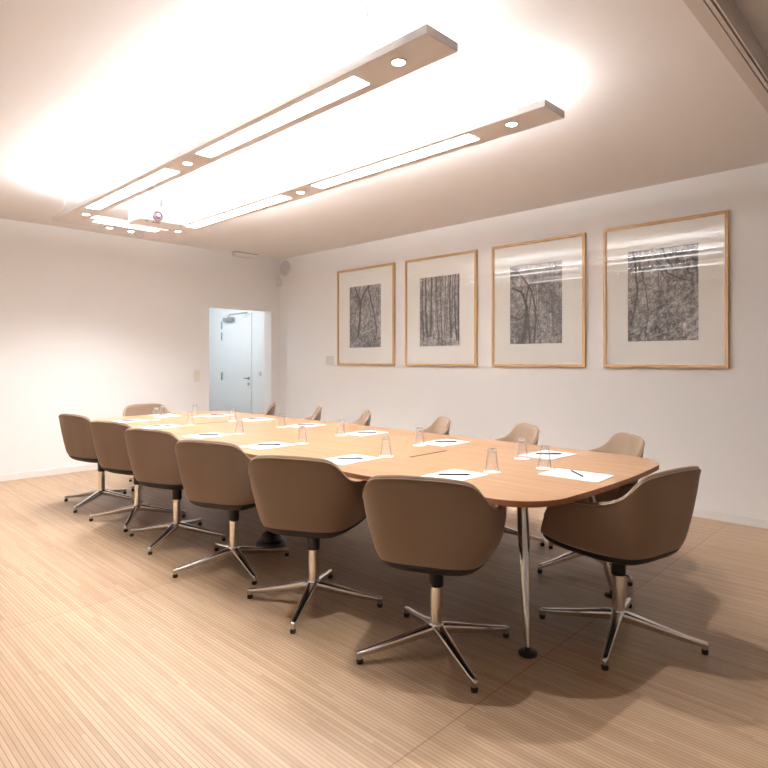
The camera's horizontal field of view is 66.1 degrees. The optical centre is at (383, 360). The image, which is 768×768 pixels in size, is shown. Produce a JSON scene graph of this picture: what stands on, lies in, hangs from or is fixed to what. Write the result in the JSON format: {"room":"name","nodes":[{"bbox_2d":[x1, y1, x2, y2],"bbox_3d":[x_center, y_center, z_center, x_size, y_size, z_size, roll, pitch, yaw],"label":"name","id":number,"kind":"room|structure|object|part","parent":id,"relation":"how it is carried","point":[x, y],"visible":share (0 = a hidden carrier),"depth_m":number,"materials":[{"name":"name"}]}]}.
{"room":"conference room","nodes":[
{"label":"conference room","id":0,"kind":"room"},
{"bbox_2d":[0,218,279,474],"bbox_3d":[-4.067,-0.225,6.540,0.180,3.050,6.950,0,0,44],"label":"wall","id":1,"kind":"structure","parent":0,"point":[93,325],"depth_m":7.09,"materials":[{"name":"white paint"}]},
{"bbox_2d":[0,463,97,481],"bbox_3d":[-4.002,1.266,6.469,0.012,0.068,6.938,0,0,44],"label":"baseboard","id":2,"kind":"structure","parent":1,"relation":"attached to","point":[39,473],"depth_m":6.67,"materials":[{"name":"white wood"}]},
{"bbox_2d":[194,370,199,381],"bbox_3d":[-2.527,0.210,7.993,0.014,0.150,0.080,0,0,44],"label":"light switch","id":3,"kind":"object","parent":1,"relation":"attached to","point":[196,372],"visible":1,"depth_m":7.99,"materials":[{"name":"beige plastic"}]},
{"bbox_2d":[232,251,257,258],"bbox_3d":[-1.981,-1.502,8.411,0.110,0.055,0.370,0,0,44],"label":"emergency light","id":4,"kind":"object","parent":1,"relation":"attached to","point":[235,253],"visible":1,"depth_m":8.38,"materials":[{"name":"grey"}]},
{"bbox_2d":[277,279,280,286],"bbox_3d":[-1.586,-1.175,8.934,0.068,0.110,0.085,0,0,-1],"label":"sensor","id":5,"kind":"object","parent":1,"relation":"attached to","point":[278,280],"visible":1,"depth_m":8.89,"materials":[{"name":"white plastic"}]},
{"bbox_2d":[209,308,263,413],"bbox_3d":[-2.384,0.000,10.108,2.420,2.600,0.220,0,0,44],"label":"wall","id":6,"kind":"structure","parent":0,"point":[215,314],"depth_m":10.57,"materials":[{"name":"white paint"}]},
{"bbox_2d":[221,312,251,413],"bbox_3d":[-2.618,0.237,10.205,0.940,2.116,0.256,0,0,44],"label":"door","id":7,"kind":"structure","parent":6,"relation":"in","point":[236,335],"depth_m":10.23,"materials":[{"name":"white paint"}]},
{"bbox_2d":[0,458,767,767],"bbox_3d":[-1.217,1.360,4.007,12.880,0.120,7.630,0,0,44],"label":"floor","id":8,"kind":"structure","parent":0,"point":[109,659],"depth_m":2.61,"materials":[{"name":"brown wood"}]},
{"bbox_2d":[58,414,133,512],"bbox_3d":[-2.588,0.884,5.405,0.634,0.833,0.634,0,0,43],"label":"chair","id":9,"kind":"object","parent":8,"relation":"on","point":[76,432],"visible":0.62,"depth_m":5.18,"materials":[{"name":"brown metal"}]},
{"bbox_2d":[89,420,185,531],"bbox_3d":[-2.017,0.884,4.841,0.606,0.832,0.606,0,0,28],"label":"chair","id":10,"kind":"object","parent":8,"relation":"on","point":[109,441],"visible":0.59,"depth_m":4.62,"materials":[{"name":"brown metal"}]},
{"bbox_2d":[123,403,170,490],"bbox_3d":[-2.381,0.884,6.230,0.646,0.833,0.644,0,0,-38],"label":"chair","id":11,"kind":"object","parent":8,"relation":"on","point":[147,408],"visible":0.19,"depth_m":6.38,"materials":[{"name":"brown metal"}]},
{"bbox_2d":[124,428,225,554],"bbox_3d":[-1.516,0.884,4.317,0.654,0.833,0.651,0,0,41],"label":"chair","id":12,"kind":"object","parent":8,"relation":"on","point":[151,452],"visible":0.73,"depth_m":4.08,"materials":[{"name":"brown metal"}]},
{"bbox_2d":[173,439,288,584],"bbox_3d":[-0.949,0.884,3.736,0.621,0.832,0.621,0,0,22],"label":"chair","id":13,"kind":"object","parent":8,"relation":"on","point":[214,474],"visible":0.84,"depth_m":3.49,"materials":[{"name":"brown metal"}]},
{"bbox_2d":[261,402,275,415],"bbox_3d":[-1.503,0.884,6.507,0.664,0.833,0.668,0,0,-25],"label":"chair","id":14,"kind":"object","parent":8,"relation":"on","point":[271,410],"visible":0.1,"depth_m":6.34,"materials":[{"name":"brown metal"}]},
{"bbox_2d":[303,406,321,420],"bbox_3d":[-0.928,0.884,5.946,0.621,0.832,0.621,0,0,-6],"label":"chair","id":15,"kind":"object","parent":8,"relation":"on","point":[317,414],"visible":0.09,"depth_m":5.81,"materials":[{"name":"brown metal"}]},
{"bbox_2d":[247,455,382,633],"bbox_3d":[-0.382,0.884,3.175,0.672,0.833,0.668,0,0,38],"label":"chair","id":16,"kind":"object","parent":8,"relation":"on","point":[311,498],"visible":0.94,"depth_m":2.93,"materials":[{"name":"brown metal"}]},
{"bbox_2d":[348,410,370,425],"bbox_3d":[-0.423,0.884,5.463,0.641,0.833,0.643,0,0,-19],"label":"chair","id":17,"kind":"object","parent":8,"relation":"on","point":[365,418],"visible":0.09,"depth_m":5.64,"materials":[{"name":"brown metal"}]},
{"bbox_2d":[91,411,658,658],"bbox_3d":[-0.631,0.929,4.455,4.870,0.741,1.556,0,0,44],"label":"conference table","id":18,"kind":"object","parent":8,"relation":"on","point":[519,484],"visible":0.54,"depth_m":3.44,"materials":[{"name":"brown wood"}]},
{"bbox_2d":[116,419,148,422],"bbox_3d":[-2.355,0.558,5.441,0.213,0.003,0.298,0,0,41],"label":"paper","id":19,"kind":"object","parent":18,"relation":"on","point":[139,420],"visible":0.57,"depth_m":5.40,"materials":[{"name":"white paper"}]},
{"bbox_2d":[139,424,181,428],"bbox_3d":[-1.884,0.558,4.986,0.213,0.003,0.298,0,0,43],"label":"paper","id":20,"kind":"object","parent":18,"relation":"on","point":[172,425],"visible":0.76,"depth_m":4.98,"materials":[{"name":"white paper"}]},
{"bbox_2d":[149,414,179,416],"bbox_3d":[-2.223,0.558,5.988,0.213,0.003,0.298,0,0,-44],"label":"paper","id":21,"kind":"object","parent":18,"relation":"on","point":[158,415],"visible":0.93,"depth_m":5.98,"materials":[{"name":"white paper"}]},
{"bbox_2d":[182,432,232,438],"bbox_3d":[-1.315,0.558,4.401,0.213,0.003,0.298,0,0,38],"label":"paper","id":22,"kind":"object","parent":18,"relation":"on","point":[196,436],"visible":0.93,"depth_m":4.38,"materials":[{"name":"white paper"}]},
{"bbox_2d":[199,414,231,416],"bbox_3d":[-1.700,0.558,6.004,0.213,0.003,0.298,0,0,44],"label":"paper","id":23,"kind":"object","parent":18,"relation":"on","point":[225,414],"visible":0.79,"depth_m":5.98,"materials":[{"name":"white paper"}]},
{"bbox_2d":[242,418,273,421],"bbox_3d":[-1.214,0.558,5.586,0.298,0.003,0.213,0,0,-44],"label":"paper","id":24,"kind":"object","parent":18,"relation":"on","point":[247,420],"visible":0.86,"depth_m":5.57,"materials":[{"name":"white paper"}]},
{"bbox_2d":[239,442,295,449],"bbox_3d":[-0.762,0.558,3.873,0.213,0.003,0.298,0,0,40],"label":"paper","id":25,"kind":"object","parent":18,"relation":"on","point":[255,446],"visible":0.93,"depth_m":3.84,"materials":[{"name":"white paper"}]},
{"bbox_2d":[287,423,323,427],"bbox_3d":[-0.676,0.558,5.077,0.213,0.003,0.298,0,0,41],"label":"paper","id":26,"kind":"object","parent":18,"relation":"on","point":[296,425],"visible":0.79,"depth_m":5.06,"materials":[{"name":"white paper"}]},
{"bbox_2d":[326,454,379,464],"bbox_3d":[-0.198,0.558,3.335,0.213,0.003,0.298,0,0,42],"label":"paper","id":27,"kind":"object","parent":18,"relation":"on","point":[335,460],"visible":0.79,"depth_m":3.32,"materials":[{"name":"white paper"}]},
{"bbox_2d":[338,457,363,458],"bbox_3d":[-0.191,0.552,3.342,0.156,0.010,0.009,0,0,2],"label":"pen","id":28,"kind":"object","parent":27,"relation":"on","point":[338,457],"visible":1,"depth_m":3.34,"materials":[{"name":"black"}]},
{"bbox_2d":[343,430,388,435],"bbox_3d":[-0.140,0.558,4.539,0.213,0.003,0.298,0,0,43],"label":"paper","id":29,"kind":"object","parent":18,"relation":"on","point":[377,432],"visible":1,"depth_m":4.50,"materials":[{"name":"white paper"}]},
{"bbox_2d":[379,455,393,457],"bbox_3d":[0.013,0.559,3.444,0.088,0.002,0.088,0,0,44],"label":"coaster","id":30,"kind":"object","parent":18,"relation":"on","point":[382,456],"visible":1,"depth_m":3.43,"materials":[{"name":"white paper"}]},
{"bbox_2d":[380,436,391,456],"bbox_3d":[0.013,0.500,3.444,0.069,0.116,0.069,0,0,4],"label":"tumbler","id":31,"kind":"object","parent":30,"relation":"on","point":[384,437],"visible":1,"depth_m":3.43,"materials":[{"name":"clear glass"}]},
{"bbox_2d":[420,439,468,446],"bbox_3d":[0.415,0.558,4.019,0.298,0.003,0.213,0,0,-45],"label":"paper","id":32,"kind":"object","parent":18,"relation":"on","point":[442,444],"visible":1,"depth_m":4.01,"materials":[{"name":"white paper"}]},
{"bbox_2d":[423,469,487,480],"bbox_3d":[0.332,0.558,2.857,0.213,0.003,0.298,0,0,44],"label":"paper","id":33,"kind":"object","parent":18,"relation":"on","point":[472,475],"visible":0.64,"depth_m":2.86,"materials":[{"name":"white paper"}]},
{"bbox_2d":[438,473,469,474],"bbox_3d":[0.339,0.552,2.864,0.156,0.010,0.009,0,0,4],"label":"pen","id":34,"kind":"object","parent":33,"relation":"on","point":[439,473],"visible":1,"depth_m":2.86,"materials":[{"name":"black"}]},
{"bbox_2d":[483,470,500,473],"bbox_3d":[0.543,0.559,2.967,0.088,0.002,0.088,0,0,44],"label":"coaster","id":35,"kind":"object","parent":18,"relation":"on","point":[485,471],"visible":0.99,"depth_m":2.97,"materials":[{"name":"white"}]},
{"bbox_2d":[485,448,498,471],"bbox_3d":[0.543,0.500,2.967,0.069,0.116,0.069,0,0,44],"label":"tumbler","id":36,"kind":"object","parent":35,"relation":"on","point":[488,449],"visible":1,"depth_m":2.96,"materials":[{"name":"clear glass"}]},
{"bbox_2d":[514,457,529,459],"bbox_3d":[0.787,0.559,3.373,0.088,0.002,0.088,0,0,44],"label":"coaster","id":37,"kind":"object","parent":18,"relation":"on","point":[518,458],"visible":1,"depth_m":3.36,"materials":[{"name":"white"}]},
{"bbox_2d":[516,437,527,457],"bbox_3d":[0.787,0.500,3.373,0.069,0.116,0.069,0,0,-17],"label":"tumbler","id":38,"kind":"object","parent":37,"relation":"on","point":[519,438],"visible":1,"depth_m":3.36,"materials":[{"name":"clear glass"}]},
{"bbox_3d":[0.643,0.931,2.709,0.053,0.698,0.204,0,0,5],"label":"leg","id":39,"kind":"part","parent":18,"relation":"part of","materials":[{"name":"silver metal"}]},
{"bbox_2d":[536,467,552,469],"bbox_3d":[0.834,0.559,3.063,0.088,0.002,0.088,0,0,44],"label":"coaster","id":40,"kind":"object","parent":18,"relation":"on","point":[540,468],"visible":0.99,"depth_m":3.05,"materials":[{"name":"white"}]},
{"bbox_2d":[538,445,551,467],"bbox_3d":[0.834,0.500,3.063,0.069,0.116,0.069,0,0,13],"label":"tumbler","id":41,"kind":"object","parent":40,"relation":"on","point":[545,447],"visible":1,"depth_m":3.05,"materials":[{"name":"clear glass"}]},
{"bbox_2d":[518,450,576,459],"bbox_3d":[0.969,0.558,3.496,0.298,0.003,0.213,0,0,-43],"label":"paper","id":42,"kind":"object","parent":18,"relation":"on","point":[532,455],"visible":0.95,"depth_m":3.46,"materials":[{"name":"white paper"}]},
{"bbox_2d":[539,468,614,482],"bbox_3d":[0.937,0.558,2.880,0.298,0.003,0.213,0,0,42],"label":"paper","id":43,"kind":"object","parent":18,"relation":"on","point":[558,472],"visible":1,"depth_m":2.86,"materials":[{"name":"white paper"}]},
{"bbox_3d":[1.168,0.931,3.251,0.204,0.698,0.053,0,0,-7],"label":"leg","id":44,"kind":"part","parent":18,"relation":"part of","materials":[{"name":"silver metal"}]},
{"bbox_2d":[356,475,509,693],"bbox_3d":[0.229,0.884,2.644,0.605,0.833,0.587,0,0,23],"label":"chair","id":45,"kind":"object","parent":8,"relation":"on","point":[436,527],"visible":0.97,"depth_m":2.42,"materials":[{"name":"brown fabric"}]},
{"bbox_2d":[419,416,450,434],"bbox_3d":[0.238,0.884,4.837,0.583,0.833,0.604,0,0,-10],"label":"chair","id":46,"kind":"object","parent":8,"relation":"on","point":[441,425],"visible":0.09,"depth_m":4.98,"materials":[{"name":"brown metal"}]},
{"bbox_2d":[492,423,544,545],"bbox_3d":[0.786,0.884,4.293,0.617,0.833,0.613,0,0,-12],"label":"chair","id":47,"kind":"object","parent":8,"relation":"on","point":[530,432],"visible":0.16,"depth_m":4.30,"materials":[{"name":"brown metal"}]},
{"bbox_2d":[537,432,644,585],"bbox_3d":[1.289,0.884,3.745,0.634,0.833,0.634,0,0,12],"label":"chair","id":48,"kind":"object","parent":8,"relation":"on","point":[621,443],"visible":0.24,"depth_m":3.67,"materials":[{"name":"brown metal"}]},
{"bbox_2d":[539,466,708,670],"bbox_3d":[1.110,0.884,2.794,0.625,0.833,0.626,0,0,-25],"label":"chair","id":49,"kind":"object","parent":8,"relation":"on","point":[648,520],"visible":0.97,"depth_m":2.59,"materials":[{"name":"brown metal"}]},
{"bbox_2d":[0,0,767,259],"bbox_3d":[-0.415,-1.640,3.009,9.980,0.220,6.950,0,0,44],"label":"ceiling","id":50,"kind":"structure","parent":0,"point":[94,94],"depth_m":3.54,"materials":[{"name":"white paint"}]},
{"bbox_2d":[128,186,184,236],"bbox_3d":[-2.002,-1.311,5.219,0.273,0.436,0.410,0,0,44],"label":"projector","id":51,"kind":"object","parent":50,"relation":"hanging from","point":[156,218],"visible":0.99,"depth_m":5.17,"materials":[{"name":"white plastic"}]},
{"bbox_2d":[130,210,138,218],"bbox_3d":[-2.144,-1.250,5.073,0.166,0.050,0.003,0,0,44],"label":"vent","id":52,"kind":"object","parent":51,"relation":"attached to","point":[134,214],"depth_m":5.07,"materials":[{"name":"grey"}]},
{"bbox_2d":[52,6,563,238],"bbox_3d":[-1.063,-1.410,4.310,4.520,0.240,1.161,0,0,44],"label":"pendant light","id":53,"kind":"object","parent":50,"relation":"hanging from","point":[425,45],"visible":0.98,"depth_m":3.44,"materials":[{"name":"white paint"}]},
{"bbox_2d":[93,220,158,231],"bbox_3d":[-2.479,-1.296,5.694,0.080,0.006,0.600,0,0,44],"label":"diffuser","id":54,"kind":"object","parent":53,"relation":"attached to","point":[95,221],"depth_m":5.67,"materials":[{"name":"white plastic"}]},
{"bbox_2d":[86,169,178,209],"bbox_3d":[-1.962,-1.296,4.524,1.450,0.006,0.102,0,0,44],"label":"diffuser","id":55,"kind":"object","parent":53,"relation":"attached to","point":[158,176],"depth_m":4.44,"materials":[{"name":"white plastic"}]},
{"bbox_2d":[187,195,290,227],"bbox_3d":[-1.323,-1.296,5.199,1.530,0.006,0.107,0,0,44],"label":"diffuser","id":56,"kind":"object","parent":53,"relation":"attached to","point":[276,199],"depth_m":5.12,"materials":[{"name":"white plastic"}]},
{"bbox_2d":[196,76,368,157],"bbox_3d":[-0.621,-1.296,3.228,1.440,0.006,0.102,0,0,44],"label":"diffuser","id":57,"kind":"object","parent":53,"relation":"attached to","point":[347,86],"depth_m":3.12,"materials":[{"name":"white plastic"}]},
{"bbox_2d":[311,134,478,188],"bbox_3d":[0.011,-1.296,3.910,1.420,0.006,0.107,0,0,44],"label":"diffuser","id":58,"kind":"object","parent":53,"relation":"attached to","point":[464,139],"depth_m":3.82,"materials":[{"name":"white plastic"}]},
{"bbox_3d":[0.063,-1.294,2.561,0.056,0.004,0.056,0,0,44],"label":"bulb","id":59,"kind":"part","parent":53,"relation":"part of","materials":[{"name":"white glass"}]},
{"bbox_2d":[683,0,767,112],"bbox_3d":[0.730,-1.542,1.902,0.062,0.040,6.950,0,0,44],"label":"trim","id":60,"kind":"structure","parent":50,"relation":"attached to","point":[700,9],"depth_m":2.87,"materials":[{"name":"beige paint"}]},
{"bbox_2d":[705,0,767,90],"bbox_3d":[0.769,-1.581,1.865,0.034,0.118,6.950,0,0,44],"label":"trim","id":61,"kind":"structure","parent":50,"relation":"attached to","point":[726,12],"depth_m":2.83,"materials":[{"name":"beige paint"}]},
{"bbox_2d":[280,163,767,519],"bbox_3d":[2.053,-0.225,5.561,10.340,3.050,0.150,0,0,44],"label":"wall","id":62,"kind":"structure","parent":0,"point":[714,420],"depth_m":5.56,"materials":[{"name":"white paint"}]},
{"bbox_2d":[279,290,286,416],"bbox_3d":[-1.521,0.086,8.908,0.190,2.292,0.006,0,0,44],"label":"trim","id":63,"kind":"structure","parent":62,"relation":"attached to","point":[283,293],"depth_m":8.90,"materials":[{"name":"white paint"}]},
{"bbox_2d":[280,260,289,275],"bbox_3d":[-1.481,-1.385,8.848,0.230,0.230,0.036,0,0,44],"label":"speaker","id":64,"kind":"object","parent":62,"relation":"attached to","point":[285,265],"visible":1,"depth_m":8.83,"materials":[{"name":"white plastic"}]},
{"bbox_2d":[326,356,333,364],"bbox_3d":[-0.751,0.000,8.157,0.150,0.120,0.015,0,0,44],"label":"wall socket","id":65,"kind":"object","parent":62,"relation":"attached to","point":[329,359],"visible":1,"depth_m":8.14,"materials":[{"name":"white plastic"}]},
{"bbox_2d":[337,263,395,365],"bbox_3d":[-0.248,-0.573,7.656,1.056,1.271,0.032,0,0,44],"label":"framed picture","id":66,"kind":"object","parent":62,"relation":"attached to","point":[366,296],"visible":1,"depth_m":7.63,"materials":[{"name":"brown wood"}]},
{"bbox_2d":[350,284,380,347],"bbox_3d":[-0.246,-0.572,7.662,0.585,0.807,0.002,0,0,44],"label":"print","id":67,"kind":"object","parent":66,"relation":"attached to","point":[365,299],"depth_m":7.66},
{"bbox_2d":[405,250,477,365],"bbox_3d":[0.638,-0.573,6.800,1.045,1.271,0.032,0,0,44],"label":"framed picture","id":68,"kind":"object","parent":62,"relation":"attached to","point":[441,291],"visible":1,"depth_m":6.76,"materials":[{"name":"white paper"}]},
{"bbox_2d":[420,274,458,345],"bbox_3d":[0.636,-0.572,6.809,0.585,0.807,0.002,0,0,44],"label":"print","id":69,"kind":"object","parent":68,"relation":"attached to","point":[439,293],"depth_m":6.81},
{"bbox_2d":[492,232,585,366],"bbox_3d":[1.529,-0.573,5.938,1.040,1.271,0.032,0,0,44],"label":"framed picture","id":70,"kind":"object","parent":62,"relation":"attached to","point":[539,286],"visible":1,"depth_m":5.91,"materials":[{"name":"white paper"}]},
{"bbox_2d":[510,261,561,343],"bbox_3d":[1.525,-0.572,5.950,0.585,0.807,0.002,0,0,44],"label":"print","id":71,"kind":"object","parent":70,"relation":"attached to","point":[535,286],"depth_m":5.94},
{"bbox_2d":[603,210,728,367],"bbox_3d":[2.399,-0.573,5.097,1.027,1.271,0.032,0,0,44],"label":"framed picture","id":72,"kind":"object","parent":62,"relation":"attached to","point":[666,282],"visible":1,"depth_m":5.07,"materials":[{"name":"brown wood"}]},
{"bbox_2d":[628,243,698,341],"bbox_3d":[2.401,-0.572,5.102,0.585,0.807,0.002,0,0,44],"label":"print","id":73,"kind":"object","parent":72,"relation":"attached to","point":[663,279],"depth_m":5.09},
{"bbox_2d":[692,508,767,528],"bbox_3d":[1.996,1.266,5.503,9.980,0.068,0.012,0,0,44],"label":"baseboard","id":74,"kind":"structure","parent":62,"relation":"attached to","point":[714,515],"depth_m":4.73,"materials":[{"name":"white paint"}]}
]}

